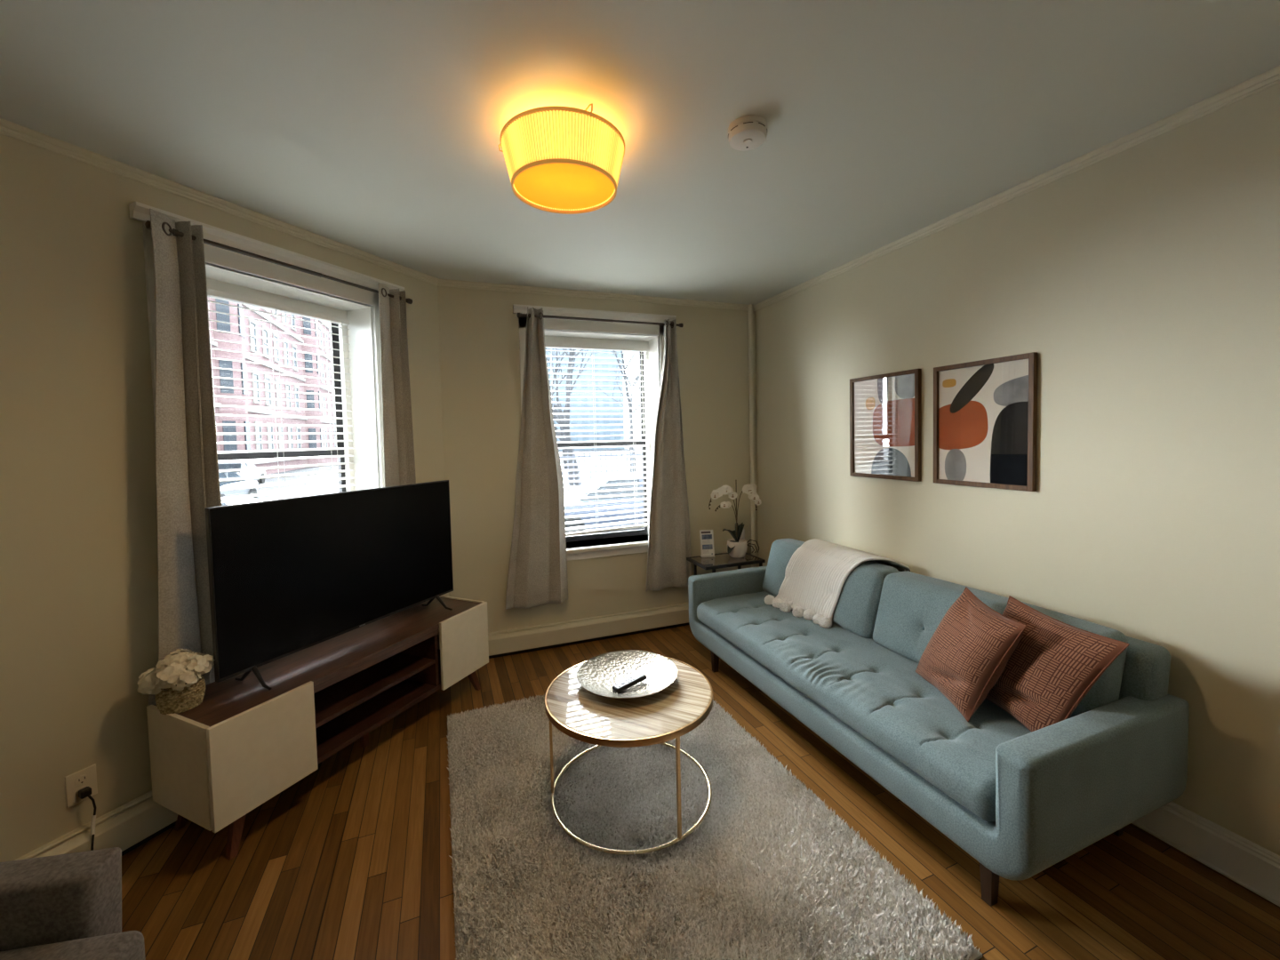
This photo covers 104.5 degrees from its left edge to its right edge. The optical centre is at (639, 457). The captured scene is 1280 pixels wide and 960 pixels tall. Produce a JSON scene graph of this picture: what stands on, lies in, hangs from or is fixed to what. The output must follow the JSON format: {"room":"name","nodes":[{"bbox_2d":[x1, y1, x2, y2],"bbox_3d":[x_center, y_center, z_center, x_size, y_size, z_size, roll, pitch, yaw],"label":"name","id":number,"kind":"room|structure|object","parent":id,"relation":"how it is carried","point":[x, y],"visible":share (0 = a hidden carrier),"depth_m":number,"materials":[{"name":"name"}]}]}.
{"room":"living room","nodes":[
{"label":"living room","id":0,"kind":"room"},
{"bbox_2d":[0,134,448,862],"bbox_3d":[-1.892,0.166,2.314,0.280,2.762,2.492,0,3,24],"label":"wall","id":1,"kind":"structure","parent":0,"point":[79,566],"depth_m":1.75,"materials":[{"name":"beige paint"}]},
{"bbox_2d":[64,764,97,807],"bbox_3d":[-1.975,1.160,1.754,0.010,0.110,0.076,0,3,24],"label":"wall outlet","id":2,"kind":"object","parent":1,"relation":"attached to","point":[86,777],"visible":0.85,"depth_m":1.75,"materials":[{"name":"beige plastic"}]},
{"bbox_2d":[75,785,87,796],"bbox_3d":[-1.972,1.180,1.754,0.003,0.033,0.033,0,3,24],"label":"receptacle","id":3,"kind":"object","parent":2,"relation":"attached to","point":[77,788],"depth_m":1.74,"materials":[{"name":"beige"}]},
{"bbox_2d":[74,775,88,785],"bbox_3d":[-1.973,1.140,1.752,0.003,0.033,0.033,0,3,24],"label":"receptacle","id":4,"kind":"object","parent":2,"relation":"attached to","point":[79,780],"depth_m":1.75,"materials":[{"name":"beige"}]},
{"bbox_2d":[77,786,96,850],"bbox_3d":[-1.925,1.319,1.723,0.045,0.303,0.116,-3,3,-37],"label":"power cord","id":5,"kind":"object","parent":2,"relation":"attached to","point":[86,791],"visible":0.83,"depth_m":1.74,"materials":[{"name":"black plastic"}]},
{"bbox_2d":[14,790,177,860],"bbox_3d":[-1.730,1.363,2.244,0.065,0.168,2.342,0,3,24],"label":"baseboard","id":6,"kind":"structure","parent":1,"relation":"attached to","point":[140,820],"depth_m":1.81,"materials":[{"name":"beige paint"}]},
{"bbox_2d":[0,118,439,286],"bbox_3d":[-1.802,-1.091,2.152,0.026,0.042,2.387,0,3,24],"label":"trim","id":7,"kind":"structure","parent":1,"relation":"attached to","point":[7,128],"depth_m":2.01,"materials":[{"name":"beige paint"}]},
{"bbox_2d":[128,201,404,492],"bbox_3d":[-1.778,-0.084,2.511,0.339,1.810,1.205,0,3,24],"label":"window","id":8,"kind":"structure","parent":1,"relation":"in","point":[227,271],"depth_m":2.68,"materials":[{"name":"white wood"}]},
{"bbox_2d":[207,288,356,500],"bbox_3d":[-1.826,-0.052,2.520,0.065,1.445,0.790,0,3,24],"label":"blind","id":9,"kind":"object","parent":8,"relation":"attached to","point":[212,293],"visible":0.49,"depth_m":2.51,"materials":[{"name":"white plastic"}]},
{"bbox_2d":[144,220,412,303],"bbox_3d":[-1.640,-0.902,2.421,0.104,0.060,1.205,0,3,24],"label":"curtain rod","id":10,"kind":"object","parent":1,"relation":"attached to","point":[175,232],"visible":0.8,"depth_m":2.24,"materials":[{"name":"brown metal"}]},
{"bbox_2d":[148,208,221,705],"bbox_3d":[-1.803,0.115,1.982,0.102,2.090,0.310,0,3,24],"label":"curtain","id":11,"kind":"object","parent":10,"relation":"hanging from","point":[188,478],"visible":0.66,"depth_m":1.95,"materials":[{"name":"grey fabric"}]},
{"bbox_2d":[378,282,415,487],"bbox_3d":[-1.401,0.074,2.901,0.108,2.081,0.322,0,3,24],"label":"curtain","id":12,"kind":"object","parent":10,"relation":"hanging from","point":[399,462],"visible":0.55,"depth_m":2.85,"materials":[{"name":"grey fabric"}]},
{"bbox_2d":[437,283,758,632],"bbox_3d":[-0.089,0.059,3.906,2.738,2.762,0.280,-2,3,-20],"label":"wall","id":13,"kind":"structure","parent":0,"point":[479,329],"depth_m":3.52,"materials":[{"name":"beige paint"}]},
{"bbox_2d":[488,602,689,658],"bbox_3d":[-0.124,1.265,3.749,2.398,0.168,0.064,-2,3,-20],"label":"baseboard","id":14,"kind":"structure","parent":13,"relation":"attached to","point":[510,642],"depth_m":3.62,"materials":[{"name":"beige paint"}]},
{"bbox_2d":[512,304,676,560],"bbox_3d":[-0.329,-0.169,3.782,1.217,1.810,0.339,-2,3,-20],"label":"window","id":15,"kind":"structure","parent":13,"relation":"in","point":[556,331],"depth_m":3.77,"materials":[{"name":"white"}]},
{"bbox_2d":[544,343,650,535],"bbox_3d":[-0.344,-0.134,3.828,0.897,1.455,0.065,-2,3,-20],"label":"blind","id":16,"kind":"object","parent":15,"relation":"attached to","point":[548,345],"visible":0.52,"depth_m":3.84,"materials":[{"name":"white plastic"}]},
{"bbox_2d":[438,279,754,311],"bbox_3d":[-0.183,-1.190,3.667,2.433,0.042,0.025,-2,3,-20],"label":"trim","id":17,"kind":"structure","parent":13,"relation":"attached to","point":[445,283],"depth_m":3.59,"materials":[{"name":"beige paint"}]},
{"bbox_2d":[516,312,683,327],"bbox_3d":[-0.266,-0.989,3.601,1.239,0.060,0.104,-2,3,-20],"label":"curtain rod","id":18,"kind":"object","parent":13,"relation":"attached to","point":[518,315],"visible":0.94,"depth_m":3.52,"materials":[{"name":"brown metal"}]},
{"bbox_2d":[505,306,568,609],"bbox_3d":[-0.739,0.010,3.428,0.441,2.060,0.091,-2,3,-20],"label":"curtain","id":19,"kind":"object","parent":18,"relation":"hanging from","point":[537,576],"visible":1,"depth_m":3.43,"materials":[{"name":"grey fabric"}]},
{"bbox_2d":[645,319,692,591],"bbox_3d":[0.204,-0.016,3.768,0.395,2.045,0.074,-2,3,-20],"label":"curtain","id":20,"kind":"object","parent":18,"relation":"hanging from","point":[668,531],"visible":1,"depth_m":3.79,"materials":[{"name":"grey fabric"}]},
{"bbox_2d":[0,0,1279,304],"bbox_3d":[-0.045,-1.163,0.611,4.902,0.150,6.448,-2,3,-20],"label":"ceiling","id":21,"kind":"structure","parent":0,"point":[374,127],"depth_m":1.57,"materials":[{"name":"white paint"}]},
{"bbox_2d":[498,103,624,214],"bbox_3d":[-0.263,-1.032,1.728,0.439,0.193,0.450,-2,3,-20],"label":"ceiling lamp","id":22,"kind":"object","parent":21,"relation":"attached to","point":[564,160],"visible":1,"depth_m":1.61,"materials":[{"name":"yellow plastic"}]},
{"bbox_2d":[513,163,614,208],"bbox_3d":[-0.263,-0.955,1.736,0.350,0.008,0.350,-2,3,-20],"label":"diffuser","id":23,"kind":"object","parent":22,"relation":"attached to","point":[540,186],"depth_m":1.73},
{"bbox_2d":[728,115,767,151],"bbox_3d":[0.372,-1.117,1.716,0.133,0.050,0.133,-2,3,-20],"label":"smoke detector","id":24,"kind":"object","parent":21,"relation":"attached to","point":[747,132],"visible":1,"depth_m":1.68,"materials":[{"name":"white plastic"}]},
{"bbox_2d":[121,624,1279,959],"bbox_3d":[0.134,1.533,0.617,4.752,0.120,6.168,-2,3,-20],"label":"floor","id":25,"kind":"structure","parent":0,"point":[351,860],"depth_m":1.72,"materials":[{"name":"brown wood"}]},
{"bbox_2d":[0,847,145,959],"bbox_3d":[-1.490,1.072,0.792,0.843,0.864,0.761,-2,2,-9],"label":"armchair","id":26,"kind":"object","parent":25,"relation":"on","point":[68,906],"visible":1,"depth_m":1.11,"materials":[{"name":"grey fabric"}]},
{"bbox_2d":[0,930,145,959],"bbox_3d":[-1.408,1.147,0.808,0.680,0.164,0.554,-2,2,-9],"label":"seat cushion","id":27,"kind":"object","parent":26,"relation":"on","point":[14,945],"depth_m":1.09,"materials":[{"name":"grey fabric"}]},
{"bbox_2d":[146,595,488,860],"bbox_3d":[-1.396,1.171,2.460,0.411,0.520,1.420,0,3,24],"label":"tv stand","id":28,"kind":"object","parent":25,"relation":"on","point":[216,761],"visible":0.95,"depth_m":2.05,"materials":[{"name":"brown wood"}]},
{"bbox_2d":[137,648,214,714],"bbox_3d":[-1.743,0.840,1.869,0.222,0.214,0.168,-2,3,-20],"label":"hydrangea","id":29,"kind":"object","parent":28,"relation":"on","point":[177,682],"visible":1,"depth_m":1.83,"materials":[{"name":"white plant"}]},
{"bbox_2d":[154,675,205,714],"bbox_3d":[-1.743,0.901,1.882,0.141,0.094,0.141,-2,3,-20],"label":"woven pot","id":30,"kind":"object","parent":28,"relation":"on","point":[175,700],"depth_m":1.83,"materials":[{"name":"beige wicker"}]},
{"bbox_2d":[204,480,453,689],"bbox_3d":[-1.408,0.539,2.473,0.232,0.751,1.224,0,3,24],"label":"television","id":31,"kind":"object","parent":28,"relation":"on","point":[289,576],"visible":1,"depth_m":2.27,"materials":[{"name":"black plastic"}]},
{"bbox_2d":[313,652,435,727],"bbox_3d":[-1.411,1.122,2.464,0.369,0.018,0.654,0,3,24],"label":"shelf","id":32,"kind":"object","parent":28,"relation":"attached to","point":[337,699],"depth_m":2.44,"materials":[{"name":"brown wood"}]},
{"bbox_2d":[446,694,982,959],"bbox_3d":[-0.035,1.394,2.040,1.408,0.045,1.949,-2,3,-22],"label":"shag rug","id":33,"kind":"object","parent":25,"relation":"on","point":[769,872],"visible":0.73,"depth_m":1.73,"materials":[{"name":"beige carpet"}]},
{"bbox_2d":[544,656,712,855],"bbox_3d":[-0.040,1.176,2.068,0.691,0.425,0.691,-2,3,-20],"label":"coffee table","id":34,"kind":"object","parent":33,"relation":"on","point":[668,714],"visible":0.87,"depth_m":1.89,"materials":[{"name":"brown wood"}]},
{"bbox_2d":[576,649,677,698],"bbox_3d":[-0.055,0.940,2.130,0.429,0.042,0.429,-2,3,-20],"label":"metal dish","id":35,"kind":"object","parent":34,"relation":"on","point":[598,675],"visible":0.87,"depth_m":2.17,"materials":[{"name":"silver metal"}]},
{"bbox_2d":[612,672,647,692],"bbox_3d":[-0.043,0.937,2.065,0.160,0.028,0.042,-3,3,-40],"label":"remote control","id":36,"kind":"object","parent":35,"relation":"in","point":[636,678],"visible":1,"depth_m":2.05,"materials":[{"name":"black"}]},
{"bbox_2d":[686,552,765,575],"bbox_3d":[0.643,1.044,3.722,0.490,0.578,0.316,-2,3,-20],"label":"side table","id":37,"kind":"object","parent":25,"relation":"on","point":[723,560],"visible":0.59,"depth_m":3.65,"materials":[{"name":"black metal"}]},
{"bbox_2d":[699,529,715,557],"bbox_3d":[0.514,0.655,3.784,0.106,0.199,0.060,-2,2,-6],"label":"card holder","id":38,"kind":"object","parent":37,"relation":"on","point":[707,536],"visible":1,"depth_m":3.79,"materials":[{"name":"white plastic"}]},
{"bbox_2d":[708,480,761,558],"bbox_3d":[0.697,0.459,3.736,0.458,0.584,0.158,-2,3,-20],"label":"potted orchid","id":39,"kind":"object","parent":37,"relation":"on","point":[737,547],"visible":1,"depth_m":3.71,"materials":[{"name":"white plant"}]},
{"bbox_2d":[740,528,759,552],"bbox_3d":[0.838,0.645,3.875,0.194,0.195,0.066,-1,2,-2],"label":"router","id":40,"kind":"object","parent":37,"relation":"on","point":[742,536],"visible":0.27,"depth_m":3.86,"materials":[{"name":"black plastic"}]},
{"bbox_2d":[747,304,755,567],"bbox_3d":[0.931,0.028,4.108,0.038,2.562,0.038,-2,3,-20],"label":"pipe","id":41,"kind":"object","parent":25,"relation":"on","point":[750,306],"visible":0.66,"depth_m":4.08,"materials":[{"name":"beige paint"}]},
{"bbox_2d":[688,538,1189,905],"bbox_3d":[1.109,0.981,2.514,0.883,0.783,2.098,-2,3,-21],"label":"sofa","id":42,"kind":"object","parent":25,"relation":"on","point":[1020,802],"visible":0.71,"depth_m":1.75,"materials":[{"name":"teal fabric"}]},
{"bbox_2d":[762,538,898,638],"bbox_3d":[1.100,0.748,3.009,0.266,0.358,0.933,-2,3,-21],"label":"cushion","id":43,"kind":"object","parent":42,"relation":"on","point":[855,612],"depth_m":2.67,"materials":[{"name":"teal fabric"}]},
{"bbox_2d":[764,538,911,628],"bbox_3d":[1.138,0.734,2.933,0.539,0.414,0.658,-2,3,-20],"label":"knit throw","id":44,"kind":"object","parent":42,"relation":"on","point":[816,573],"visible":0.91,"depth_m":2.89,"materials":[{"name":"white fabric"}]},
{"bbox_2d":[696,591,1031,821],"bbox_3d":[1.001,1.013,2.472,0.651,0.143,1.870,-2,3,-21],"label":"seat cushion","id":45,"kind":"object","parent":42,"relation":"on","point":[873,692],"depth_m":2.06,"materials":[{"name":"teal fabric"}]},
{"bbox_2d":[915,586,1027,721],"bbox_3d":[1.288,0.756,1.975,0.208,0.425,0.448,-1,2,0],"label":"throw pillow","id":46,"kind":"object","parent":42,"relation":"on","point":[972,644],"visible":1,"depth_m":1.87,"materials":[{"name":"fabric"}]},
{"bbox_2d":[872,571,1127,718],"bbox_3d":[1.446,0.776,2.135,0.264,0.358,0.935,-2,3,-21],"label":"cushion","id":47,"kind":"object","parent":42,"relation":"on","point":[908,607],"depth_m":2.28,"materials":[{"name":"teal fabric"}]},
{"bbox_2d":[985,595,1129,732],"bbox_3d":[1.446,0.765,1.810,0.219,0.396,0.450,-2,2,-6],"label":"throw pillow","id":48,"kind":"object","parent":42,"relation":"on","point":[1054,664],"visible":0.8,"depth_m":1.72,"materials":[{"name":"fabric"}]},
{"bbox_2d":[754,82,1279,855],"bbox_3d":[2.180,0.115,1.333,0.280,2.762,6.128,-2,3,-20],"label":"wall","id":49,"kind":"structure","parent":0,"point":[1142,280],"depth_m":1.88,"materials":[{"name":"beige paint"}]},
{"bbox_2d":[849,368,921,481],"bbox_3d":[1.422,-0.182,2.900,0.026,0.608,0.493,-2,3,-20],"label":"framed picture","id":50,"kind":"object","parent":49,"relation":"attached to","point":[885,410],"visible":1,"depth_m":2.87,"materials":[{"name":"multicoloured paper"}]},
{"bbox_2d":[933,352,1037,491],"bbox_3d":[1.622,-0.160,2.362,0.026,0.600,0.479,-2,3,-20],"label":"framed picture","id":51,"kind":"object","parent":49,"relation":"attached to","point":[985,412],"visible":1,"depth_m":2.33,"materials":[{"name":"multicoloured paper"}]},
{"bbox_2d":[753,65,1279,311],"bbox_3d":[1.960,-1.142,1.359,0.025,0.042,5.848,-2,3,-20],"label":"trim","id":52,"kind":"structure","parent":49,"relation":"attached to","point":[1269,78],"depth_m":1.97,"materials":[{"name":"beige paint"}]},
{"bbox_2d":[1132,801,1279,906],"bbox_3d":[2.028,1.319,1.428,0.024,0.148,5.778,-2,3,-20],"label":"baseboard","id":53,"kind":"structure","parent":49,"relation":"attached to","point":[1244,861],"depth_m":1.66,"materials":[{"name":"white paint"}]},
{"label":"outside","id":54,"kind":"structure","parent":0,"visible":0},
{"bbox_2d":[559,447,641,492],"bbox_3d":[-30.277,-0.158,81.548,120.000,0.420,166.100,-2,3,-20],"label":"pavement","id":55,"kind":"structure","parent":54,"point":[624,460],"depth_m":46.12,"materials":[{"name":"white concrete"}]},
{"bbox_2d":[546,348,582,486],"bbox_3d":[-5.236,-3.748,24.581,7.437,10.673,7.166,-2,3,-20],"label":"bare tree","id":56,"kind":"object","parent":55,"relation":"on","point":[572,354],"visible":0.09,"depth_m":24.31,"materials":[{"name":"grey plant"}]},
{"bbox_2d":[545,347,594,469],"bbox_3d":[-6.339,-5.664,35.483,11.188,13.620,6.638,-1,2,-3],"label":"bare tree","id":57,"kind":"object","parent":55,"relation":"on","point":[580,372],"visible":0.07,"depth_m":36.65,"materials":[{"name":"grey plant"}]},
{"bbox_2d":[545,347,624,450],"bbox_3d":[-13.061,-18.513,102.310,16.000,34.000,12.080,-2,3,-20],"label":"tower block","id":58,"kind":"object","parent":55,"relation":"on","point":[611,355],"visible":0.35,"depth_m":97.54,"materials":[{"name":"blue"}]},
{"bbox_2d":[560,449,642,491],"bbox_3d":[6.586,0.256,25.415,24.000,1.750,0.060,-2,3,-20],"label":"iron fence","id":59,"kind":"object","parent":55,"relation":"on","point":[616,454],"visible":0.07,"depth_m":22.21,"materials":[{"name":"grey metal"}]},
{"bbox_2d":[597,350,639,471],"bbox_3d":[-0.634,-3.635,28.797,4.959,9.885,8.632,-1,2,3],"label":"bare tree","id":60,"kind":"object","parent":55,"relation":"on","point":[629,400],"visible":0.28,"depth_m":29.17,"materials":[{"name":"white plant"}]},
{"bbox_2d":[638,360,641,447],"bbox_3d":[7.556,-13.072,104.831,12.000,22.000,12.080,-2,3,-20],"label":"tower block","id":61,"kind":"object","parent":55,"relation":"on","point":[638,361],"visible":0.02,"depth_m":108.27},
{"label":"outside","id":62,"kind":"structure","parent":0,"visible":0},
{"bbox_2d":[256,462,643,534],"bbox_3d":[-10.204,-0.925,90.653,76.000,0.300,163.000,-2,3,-20],"label":"street","id":63,"kind":"structure","parent":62,"point":[276,480],"depth_m":30.22,"materials":[{"name":"white asphalt"}]},
{"bbox_2d":[218,472,258,498],"bbox_3d":[-17.128,1.279,19.820,1.800,1.470,4.500,-2,2,-18],"label":"parked car","id":64,"kind":"object","parent":63,"relation":"on","point":[225,475],"visible":0.14,"depth_m":20.10,"materials":[{"name":"grey paint"}]},
{"bbox_2d":[221,496,261,505],"bbox_3d":[-7.839,1.512,9.195,4.500,1.470,1.800,-2,3,-23],"label":"parked car","id":65,"kind":"object","parent":63,"relation":"on","point":[245,500],"visible":0.06,"depth_m":9.22,"materials":[{"name":"grey paint"}]},
{"bbox_2d":[218,462,265,483],"bbox_3d":[-24.675,1.012,30.345,1.800,1.470,4.500,-2,3,-20],"label":"parked car","id":66,"kind":"object","parent":63,"relation":"on","point":[234,465],"visible":0.34,"depth_m":29.68,"materials":[{"name":"grey paint"}]},
{"bbox_2d":[207,296,337,474],"bbox_3d":[-46.280,-12.470,65.037,13.400,26.500,95.700,-2,3,-20],"label":"apartment building","id":67,"kind":"structure","parent":63,"relation":"on","point":[222,317],"depth_m":42.93,"materials":[{"name":"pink brick"}]},
{"bbox_2d":[564,473,643,535],"bbox_3d":[-0.564,1.197,12.855,4.500,1.470,1.800,-2,2,-18],"label":"parked car","id":68,"kind":"object","parent":63,"relation":"on","point":[587,489],"visible":0.15,"depth_m":12.02,"materials":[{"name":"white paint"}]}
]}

